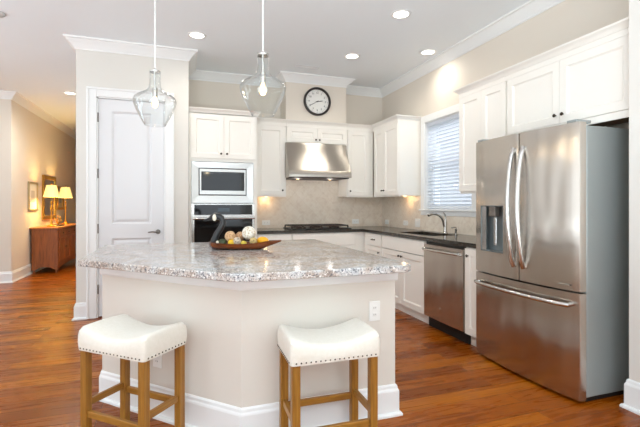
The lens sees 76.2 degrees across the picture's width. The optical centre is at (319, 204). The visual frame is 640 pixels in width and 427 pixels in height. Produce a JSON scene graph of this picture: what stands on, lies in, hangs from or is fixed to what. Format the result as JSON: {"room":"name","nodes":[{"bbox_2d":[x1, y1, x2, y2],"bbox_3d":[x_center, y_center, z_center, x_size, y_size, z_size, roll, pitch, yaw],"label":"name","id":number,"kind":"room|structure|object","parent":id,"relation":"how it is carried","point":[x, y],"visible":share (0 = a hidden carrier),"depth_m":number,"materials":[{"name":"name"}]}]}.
{"room":"kitchen","nodes":[
{"label":"kitchen","id":0,"kind":"room"},
{"bbox_2d":[0,99,75,271],"bbox_3d":[-7.399,-0.280,8.414,3.420,3.050,5.100,0,0,-19],"label":"wall","id":1,"kind":"structure","parent":0,"point":[31,148],"depth_m":7.11,"materials":[{"name":"beige paint"}]},
{"bbox_2d":[0,263,45,282],"bbox_3d":[-7.377,1.155,8.403,3.454,0.180,5.134,0,0,-19],"label":"baseboard","id":2,"kind":"structure","parent":1,"relation":"attached to","point":[13,276],"depth_m":6.71,"materials":[{"name":"white paint"}]},
{"bbox_2d":[28,181,37,210],"bbox_3d":[-5.254,-0.158,7.470,0.030,0.525,0.470,0,0,-19],"label":"picture frame","id":3,"kind":"object","parent":1,"relation":"attached to","point":[32,186],"visible":1,"depth_m":7.45,"materials":[{"name":"beige"}]},
{"bbox_2d":[31,191,34,201],"bbox_3d":[-5.255,-0.158,7.469,0.002,0.210,0.188,0,0,-19],"label":"print","id":4,"kind":"object","parent":3,"relation":"attached to","point":[32,192],"depth_m":7.47,"materials":[{"name":"beige paper"}]},
{"bbox_2d":[0,90,75,138],"bbox_3d":[-7.334,-1.749,8.382,3.522,0.112,5.202,0,0,-19],"label":"trim","id":5,"kind":"structure","parent":1,"relation":"attached to","point":[15,96],"depth_m":7.48,"materials":[{"name":"white paint"}]},
{"bbox_2d":[42,175,55,219],"bbox_3d":[-5.571,-0.150,8.402,0.030,0.890,0.860,0,0,-19],"label":"mirror","id":6,"kind":"object","parent":1,"relation":"attached to","point":[46,180],"visible":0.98,"depth_m":8.29,"materials":[{"name":"brown mirror"}]},
{"bbox_2d":[56,186,63,209],"bbox_3d":[-5.829,-0.155,9.159,0.030,0.520,0.500,0,0,-19],"label":"picture frame","id":7,"kind":"object","parent":1,"relation":"attached to","point":[59,201],"visible":0.67,"depth_m":9.11,"materials":[{"name":"brown metal"}]},
{"bbox_2d":[76,49,188,302],"bbox_3d":[-3.365,-0.280,8.335,1.165,3.050,7.850,0,0,-19],"label":"wall","id":8,"kind":"structure","parent":0,"point":[93,68],"depth_m":4.61,"materials":[{"name":"white paint"}]},
{"bbox_2d":[72,302,86,320],"bbox_3d":[-3.360,1.155,8.319,1.233,0.180,7.884,0,0,-19],"label":"baseboard","id":9,"kind":"structure","parent":8,"relation":"attached to","point":[79,308],"depth_m":4.43,"materials":[{"name":"white paint"}]},
{"bbox_2d":[86,86,173,318],"bbox_3d":[-2.142,-0.025,4.653,0.902,2.540,0.150,0,0,-19],"label":"trim","id":10,"kind":"structure","parent":8,"relation":"attached to","point":[93,94],"depth_m":4.48,"materials":[{"name":"white paint"}]},
{"bbox_2d":[97,98,163,315],"bbox_3d":[-2.131,0.027,4.605,0.684,2.412,0.102,0,0,-19],"label":"door","id":11,"kind":"structure","parent":8,"relation":"in","point":[130,173],"depth_m":4.62,"materials":[{"name":"white paint"}]},
{"bbox_2d":[63,0,564,97],"bbox_3d":[-0.570,-1.749,4.507,4.192,0.112,16.900,0,0,-19],"label":"trim","id":12,"kind":"structure","parent":8,"relation":"attached to","point":[530,9],"depth_m":4.72,"materials":[{"name":"white paint"}]},
{"bbox_2d":[0,0,528,131],"bbox_3d":[-2.682,-1.855,3.840,9.400,0.100,17.400,0,0,-19],"label":"ceiling","id":13,"kind":"structure","parent":0,"point":[37,62],"depth_m":4.29,"materials":[{"name":"white paint"}]},
{"bbox_2d":[0,11,5,17],"bbox_3d":[-3.026,-1.791,3.829,0.124,0.028,0.124,0,0,-19],"label":"smoke detector","id":14,"kind":"object","parent":13,"relation":"attached to","point":[2,14],"visible":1,"depth_m":3.83,"materials":[{"name":"grey plastic"}]},
{"bbox_2d":[63,91,75,94],"bbox_3d":[-4.029,-1.801,6.575,0.196,0.008,0.196,0,0,-19],"label":"recessed light","id":15,"kind":"object","parent":13,"relation":"in","point":[64,92],"visible":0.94,"depth_m":6.58,"materials":[{"name":"white"}]},
{"bbox_2d":[132,0,176,126],"bbox_3d":[-1.093,-1.165,2.702,0.272,1.277,0.272,0,0,-19],"label":"pendant light","id":16,"kind":"object","parent":13,"relation":"hanging from","point":[154,71],"visible":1,"depth_m":2.70,"materials":[{"name":"clear glass"}]},
{"bbox_2d":[152,72,157,107],"bbox_3d":[-1.093,-0.760,2.702,0.038,0.232,0.038,0,0,-19],"label":"socket","id":17,"kind":"object","parent":16,"relation":"attached to","point":[154,90],"depth_m":2.69,"materials":[{"name":"silver"}]},
{"bbox_2d":[187,31,206,38],"bbox_3d":[-1.306,-1.801,4.332,0.196,0.008,0.196,0,0,-19],"label":"recessed light","id":18,"kind":"object","parent":13,"relation":"in","point":[193,34],"visible":1,"depth_m":4.33,"materials":[{"name":"white paint"}]},
{"bbox_2d":[239,0,285,117],"bbox_3d":[-0.336,-1.165,2.400,0.272,1.277,0.272,0,0,-19],"label":"pendant light","id":19,"kind":"object","parent":13,"relation":"hanging from","point":[262,54],"visible":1,"depth_m":2.39,"materials":[{"name":"clear glass"}]},
{"bbox_2d":[260,56,265,94],"bbox_3d":[-0.336,-0.760,2.400,0.038,0.232,0.038,0,0,-19],"label":"socket","id":20,"kind":"object","parent":19,"relation":"attached to","point":[262,75],"depth_m":2.39,"materials":[{"name":"silver"}]},
{"bbox_2d":[293,64,319,68],"bbox_3d":[-0.177,-1.802,5.327,0.340,0.006,0.080,0,0,-19],"label":"ceiling vent","id":21,"kind":"object","parent":13,"relation":"in","point":[295,65],"visible":1,"depth_m":5.31,"materials":[{"name":"white metal"}]},
{"bbox_2d":[344,53,359,58],"bbox_3d":[0.388,-1.801,4.942,0.196,0.008,0.196,0,0,-19],"label":"recessed light","id":22,"kind":"object","parent":13,"relation":"in","point":[349,55],"visible":1,"depth_m":4.94,"materials":[{"name":"white"}]},
{"bbox_2d":[391,9,411,18],"bbox_3d":[0.765,-1.801,3.856,0.196,0.008,0.196,0,0,-19],"label":"recessed light","id":23,"kind":"object","parent":13,"relation":"in","point":[401,13],"visible":1,"depth_m":3.85,"materials":[{"name":"white"}]},
{"bbox_2d":[420,49,436,54],"bbox_3d":[1.274,-1.801,4.813,0.196,0.008,0.196,0,0,-19],"label":"recessed light","id":24,"kind":"object","parent":13,"relation":"in","point":[426,51],"visible":1,"depth_m":4.81,"materials":[{"name":"white"}]},
{"bbox_2d":[189,80,381,226],"bbox_3d":[-0.357,-0.280,6.048,3.055,3.050,0.120,0,0,-19],"label":"wall","id":25,"kind":"structure","parent":0,"point":[366,110],"depth_m":5.80,"materials":[{"name":"beige paint"}]},
{"bbox_2d":[257,117,286,196],"bbox_3d":[-0.724,-0.639,5.648,0.455,1.052,0.390,0,0,-19],"label":"upper cabinet","id":26,"kind":"object","parent":25,"relation":"attached to","point":[271,132],"visible":0.88,"depth_m":5.52,"materials":[{"name":"white paint"}]},
{"bbox_2d":[286,119,347,144],"bbox_3d":[-0.083,-1.006,5.867,0.894,0.317,0.390,0,0,-19],"label":"upper cabinet","id":27,"kind":"object","parent":25,"relation":"attached to","point":[297,131],"visible":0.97,"depth_m":5.71,"materials":[{"name":"white paint"}]},
{"bbox_2d":[285,142,351,180],"bbox_3d":[-0.058,-0.605,5.743,0.904,0.491,0.620,0,0,-19],"label":"range hood","id":28,"kind":"object","parent":25,"relation":"attached to","point":[303,161],"visible":1,"depth_m":5.54,"materials":[{"name":"silver metal"}]},
{"bbox_2d":[338,123,372,196],"bbox_3d":[0.540,-0.639,6.079,0.420,1.052,0.390,0,0,-19],"label":"upper cabinet","id":29,"kind":"object","parent":25,"relation":"attached to","point":[359,144],"visible":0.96,"depth_m":5.95,"materials":[{"name":"white paint"}]},
{"bbox_2d":[281,82,345,122],"bbox_3d":[-0.097,-1.480,5.904,0.895,0.650,0.320,0,0,-19],"label":"wall","id":30,"kind":"structure","parent":0,"point":[292,104],"depth_m":5.73,"materials":[{"name":"beige paint"}]},
{"bbox_2d":[303,87,330,115],"bbox_3d":[-0.035,-1.455,5.732,0.400,0.400,0.042,0,0,-19],"label":"clock","id":31,"kind":"object","parent":30,"relation":"attached to","point":[317,101],"visible":1,"depth_m":5.74,"materials":[{"name":"black"}]},
{"bbox_2d":[0,258,639,426],"bbox_3d":[-2.682,1.295,3.840,9.400,0.100,17.400,0,0,-19],"label":"floor","id":32,"kind":"structure","parent":0,"point":[442,380],"depth_m":2.88,"materials":[{"name":"brown wood"}]},
{"bbox_2d":[29,223,75,273],"bbox_3d":[-5.273,0.825,8.234,0.478,0.840,1.800,0,0,-19],"label":"dresser","id":33,"kind":"object","parent":32,"relation":"on","point":[53,247],"visible":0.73,"depth_m":7.45,"materials":[{"name":"brown wood"}]},
{"bbox_2d":[43,183,59,226],"bbox_3d":[-5.038,-0.005,7.654,0.270,0.820,0.270,0,0,-19],"label":"table lamp","id":34,"kind":"object","parent":33,"relation":"on","point":[51,190],"visible":1,"depth_m":7.59,"materials":[{"name":"yellow fabric"}]},
{"bbox_2d":[54,216,64,225],"bbox_3d":[-5.131,0.311,7.992,0.250,0.186,0.250,0,0,-19],"label":"ornament","id":35,"kind":"object","parent":33,"relation":"on","point":[56,220],"visible":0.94,"depth_m":7.99,"materials":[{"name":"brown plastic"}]},
{"bbox_2d":[58,185,72,223],"bbox_3d":[-5.354,-0.005,8.582,0.270,0.820,0.270,0,0,-19],"label":"table lamp","id":36,"kind":"object","parent":33,"relation":"on","point":[65,192],"visible":0.97,"depth_m":8.52,"materials":[{"name":"yellow fabric"}]},
{"bbox_2d":[78,314,186,426],"bbox_3d":[-0.982,0.934,2.151,0.466,0.623,0.314,0,0,23],"label":"counter stool","id":37,"kind":"object","parent":32,"relation":"on","point":[124,337],"visible":1,"depth_m":2.10,"materials":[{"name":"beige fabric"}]},
{"bbox_2d":[189,106,260,242],"bbox_3d":[-1.256,0.040,5.298,0.860,2.410,0.710,0,0,-19],"label":"tall cabinet","id":38,"kind":"object","parent":32,"relation":"on","point":[215,135],"visible":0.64,"depth_m":4.99,"materials":[{"name":"white paint"}]},
{"bbox_2d":[191,161,252,202],"bbox_3d":[-1.253,-0.273,5.188,0.745,0.505,0.430,0,0,-19],"label":"microwave","id":39,"kind":"object","parent":38,"relation":"in","point":[211,182],"visible":1,"depth_m":4.99,"materials":[{"name":"silver metal"}]},
{"bbox_2d":[192,204,254,242],"bbox_3d":[-1.258,0.343,5.234,0.755,0.715,0.639,0,0,-19],"label":"oven","id":40,"kind":"object","parent":38,"relation":"in","point":[237,217],"visible":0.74,"depth_m":4.97,"materials":[{"name":"black glass"}]},
{"bbox_2d":[98,268,402,426],"bbox_3d":[-0.582,0.808,2.837,1.757,0.874,1.494,0,0,-19],"label":"kitchen island","id":41,"kind":"object","parent":32,"relation":"on","point":[232,350],"visible":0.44,"depth_m":2.27,"materials":[{"name":"beige paint"}]},
{"bbox_2d":[153,355,161,367],"bbox_3d":[-0.960,0.900,2.406,0.070,0.115,0.008,0,0,26],"label":"electrical outlet","id":42,"kind":"object","parent":41,"relation":"attached to","point":[157,362],"visible":0.48,"depth_m":2.40,"materials":[{"name":"white plastic"}]},
{"bbox_2d":[78,239,410,281],"bbox_3d":[-0.621,0.350,2.807,1.816,0.040,1.805,0,0,-19],"label":"island countertop","id":43,"kind":"structure","parent":41,"relation":"on","point":[303,258],"depth_m":2.38,"materials":[{"name":"stone"}]},
{"bbox_2d":[203,213,280,248],"bbox_3d":[-0.583,0.194,3.059,0.584,0.271,0.204,0,0,0],"label":"bowl","id":44,"kind":"object","parent":43,"relation":"on","point":[215,216],"visible":0.97,"depth_m":3.03,"materials":[{"name":"brown wood"}]},
{"bbox_2d":[219,239,226,243],"bbox_3d":[-0.728,0.278,3.039,0.064,0.048,0.056,0,0,0],"label":"lime","id":45,"kind":"object","parent":44,"relation":"in","point":[223,241],"visible":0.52,"depth_m":3.02,"materials":[{"name":"green food"}]},
{"bbox_2d":[225,231,235,240],"bbox_3d":[-0.672,0.235,3.055,0.082,0.082,0.082,0,0,0],"label":"decorative ball","id":46,"kind":"object","parent":44,"relation":"in","point":[230,235],"visible":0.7,"depth_m":3.03,"materials":[{"name":"beige"}]},
{"bbox_2d":[233,237,240,243],"bbox_3d":[-0.611,0.268,3.011,0.062,0.062,0.062,0,0,0],"label":"decorative ball","id":47,"kind":"object","parent":44,"relation":"in","point":[236,240],"visible":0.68,"depth_m":2.99,"materials":[{"name":"white"}]},
{"bbox_2d":[236,232,243,239],"bbox_3d":[-0.610,0.237,3.111,0.068,0.068,0.068,0,0,0],"label":"decorative ball","id":48,"kind":"object","parent":44,"relation":"in","point":[239,234],"visible":0.56,"depth_m":3.09,"materials":[{"name":"beige"}]},
{"bbox_2d":[242,226,255,239],"bbox_3d":[-0.534,0.211,3.067,0.104,0.107,0.104,0,0,0],"label":"decorative ball","id":49,"kind":"object","parent":44,"relation":"in","point":[248,232],"visible":0.94,"depth_m":3.03,"materials":[{"name":"white"}]},
{"bbox_2d":[249,237,256,242],"bbox_3d":[-0.492,0.268,3.014,0.058,0.058,0.058,0,0,0],"label":"decorative ball","id":50,"kind":"object","parent":44,"relation":"in","point":[253,239],"visible":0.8,"depth_m":2.99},
{"bbox_2d":[257,237,268,242],"bbox_3d":[-0.431,0.268,3.059,0.091,0.060,0.070,0,0,0],"label":"orange","id":51,"kind":"object","parent":44,"relation":"in","point":[260,239],"visible":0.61,"depth_m":3.04,"materials":[{"name":"orange food"}]},
{"bbox_2d":[369,301,379,320],"bbox_3d":[0.320,0.620,2.386,0.070,0.115,0.008,0,0,-19],"label":"electrical outlet","id":52,"kind":"object","parent":41,"relation":"attached to","point":[374,306],"visible":1,"depth_m":2.38,"materials":[{"name":"white plastic"}]},
{"bbox_2d":[257,233,290,239],"bbox_3d":[-0.676,0.807,5.509,0.455,0.874,0.654,0,0,-19],"label":"base cabinet","id":53,"kind":"object","parent":32,"relation":"on","point":[269,236],"visible":0.07,"depth_m":5.24,"materials":[{"name":"white paint"}]},
{"bbox_2d":[257,226,475,247],"bbox_3d":[0.462,0.349,4.700,2.087,0.039,2.932,0,0,-19],"label":"countertop","id":54,"kind":"structure","parent":53,"relation":"on","point":[463,240],"depth_m":5.08,"materials":[{"name":"stone"}]},
{"bbox_2d":[283,224,351,229],"bbox_3d":[-0.044,0.303,5.742,0.850,0.052,0.500,0,0,-19],"label":"gas cooktop","id":55,"kind":"object","parent":54,"relation":"in","point":[292,226],"visible":1,"depth_m":5.61,"materials":[{"name":"black metal"}]},
{"bbox_2d":[427,212,447,233],"bbox_3d":[1.352,0.205,4.686,0.267,0.249,0.060,0,0,-19],"label":"kitchen faucet","id":56,"kind":"object","parent":54,"relation":"on","point":[444,221],"visible":1,"depth_m":4.70,"materials":[{"name":"silver metal"}]},
{"bbox_2d":[291,232,354,248],"bbox_3d":[-0.033,0.807,5.729,0.900,0.874,0.654,0,0,-19],"label":"base cabinet","id":57,"kind":"object","parent":32,"relation":"on","point":[345,239],"visible":0.09,"depth_m":5.49,"materials":[{"name":"white paint"}]},
{"bbox_2d":[277,318,379,426],"bbox_3d":[0.036,0.934,2.086,0.466,0.623,0.314,0,0,-18],"label":"counter stool","id":58,"kind":"object","parent":32,"relation":"on","point":[352,340],"visible":1,"depth_m":2.01,"materials":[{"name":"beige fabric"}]},
{"bbox_2d":[355,232,363,251],"bbox_3d":[0.734,0.757,6.018,0.735,0.775,0.600,0,0,-19],"label":"base cabinet","id":59,"kind":"object","parent":32,"relation":"on","point":[359,236],"visible":0.07,"depth_m":5.64,"materials":[{"name":"white paint"}]},
{"bbox_2d":[364,232,382,255],"bbox_3d":[0.961,0.807,5.468,0.654,0.874,0.543,0,0,-19],"label":"base cabinet","id":60,"kind":"object","parent":32,"relation":"on","point":[372,242],"visible":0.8,"depth_m":5.33,"materials":[{"name":"white paint"}]},
{"bbox_2d":[382,235,428,323],"bbox_3d":[1.206,0.807,4.761,0.647,0.874,0.950,0,0,-19],"label":"base cabinet","id":61,"kind":"object","parent":32,"relation":"on","point":[409,286],"visible":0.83,"depth_m":4.51,"materials":[{"name":"white paint"}]},
{"bbox_2d":[422,241,470,343],"bbox_3d":[1.429,0.808,4.002,0.674,0.869,0.619,0,0,-19],"label":"dishwasher","id":62,"kind":"object","parent":32,"relation":"on","point":[444,264],"visible":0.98,"depth_m":3.85,"materials":[{"name":"silver metal"}]},
{"bbox_2d":[465,247,478,346],"bbox_3d":[1.591,0.807,3.629,0.647,0.874,0.180,0,0,-19],"label":"base cabinet","id":63,"kind":"object","parent":32,"relation":"on","point":[470,253],"visible":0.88,"depth_m":3.55,"materials":[{"name":"white paint"}]},
{"bbox_2d":[474,119,628,401],"bbox_3d":[1.720,0.351,3.071,0.772,1.783,0.946,0,0,-19],"label":"refrigerator","id":64,"kind":"object","parent":32,"relation":"on","point":[552,279],"visible":1,"depth_m":2.67,"materials":[{"name":"grey metal"}]},
{"bbox_2d":[382,0,628,233],"bbox_3d":[1.695,-0.280,4.559,0.130,3.050,4.023,0,0,-19],"label":"wall","id":65,"kind":"structure","parent":0,"point":[569,20],"depth_m":4.01,"materials":[{"name":"beige paint"}]},
{"bbox_2d":[257,180,475,235],"bbox_3d":[0.466,-0.263,4.708,2.100,1.184,2.946,0,0,-19],"label":"tile backsplash","id":66,"kind":"structure","parent":65,"relation":"attached to","point":[305,201],"depth_m":6.01,"materials":[{"name":"tile"}]},
{"bbox_2d":[262,220,269,224],"bbox_3d":[-0.770,0.253,5.826,0.115,0.070,0.008,0,0,-19],"label":"electrical outlet","id":67,"kind":"object","parent":66,"relation":"attached to","point":[264,222],"visible":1,"depth_m":5.82,"materials":[{"name":"white plastic"}]},
{"bbox_2d":[352,219,358,223],"bbox_3d":[0.546,0.253,6.274,0.115,0.070,0.008,0,0,-19],"label":"electrical outlet","id":68,"kind":"object","parent":66,"relation":"attached to","point":[354,221],"visible":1,"depth_m":6.27,"materials":[{"name":"white plastic"}]},
{"bbox_2d":[415,219,419,226],"bbox_3d":[1.302,0.240,5.457,0.009,0.115,0.115,0,0,-19],"label":"light switch","id":69,"kind":"object","parent":66,"relation":"attached to","point":[417,221],"visible":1,"depth_m":5.45,"materials":[{"name":"white plastic"}]},
{"bbox_2d":[371,114,421,196],"bbox_3d":[1.038,-0.639,5.674,0.385,1.052,0.779,0,0,-19],"label":"upper cabinet","id":70,"kind":"object","parent":65,"relation":"attached to","point":[396,137],"visible":1,"depth_m":5.39,"materials":[{"name":"white paint"}]},
{"bbox_2d":[419,104,475,216],"bbox_3d":[1.560,-0.512,4.887,0.175,1.285,1.105,0,0,-19],"label":"window","id":71,"kind":"structure","parent":65,"relation":"in","point":[453,110],"depth_m":5.28,"materials":[{"name":"white paint"}]},
{"bbox_2d":[427,114,471,208],"bbox_3d":[1.547,-0.503,4.882,0.069,1.096,0.873,0,0,-19],"label":"window blind","id":72,"kind":"object","parent":71,"relation":"attached to","point":[454,117],"visible":0.7,"depth_m":4.97,"materials":[{"name":"white plastic"}]},
{"bbox_2d":[453,70,506,193],"bbox_3d":[1.641,-0.639,3.904,0.385,1.052,0.673,0,0,-19],"label":"upper cabinet","id":73,"kind":"object","parent":65,"relation":"attached to","point":[482,102],"visible":0.31,"depth_m":3.89,"materials":[{"name":"white paint"}]},
{"bbox_2d":[502,17,628,135],"bbox_3d":[1.923,-0.860,3.078,0.385,0.610,1.068,0,0,-19],"label":"upper cabinet","id":74,"kind":"object","parent":65,"relation":"attached to","point":[586,77],"visible":0.9,"depth_m":2.92,"materials":[{"name":"white paint"}]},
{"bbox_2d":[629,0,639,382],"bbox_3d":[3.111,-0.280,-0.231,0.540,3.050,5.957,0,0,-19],"label":"wall","id":75,"kind":"structure","parent":0,"point":[634,5],"depth_m":2.47,"materials":[{"name":"white paint"}]},
{"bbox_2d":[619,378,639,415],"bbox_3d":[2.872,1.155,-0.188,0.184,0.180,5.791,0,0,-19],"label":"baseboard","id":76,"kind":"structure","parent":75,"relation":"attached to","point":[631,403],"depth_m":2.47,"materials":[{"name":"white paint"}]},
{"label":"outside","id":77,"kind":"structure","parent":0,"visible":0},
{"bbox_2d":[436,122,471,209],"bbox_3d":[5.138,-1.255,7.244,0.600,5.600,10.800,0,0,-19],"label":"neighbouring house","id":78,"kind":"structure","parent":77,"point":[457,122],"depth_m":11.47,"materials":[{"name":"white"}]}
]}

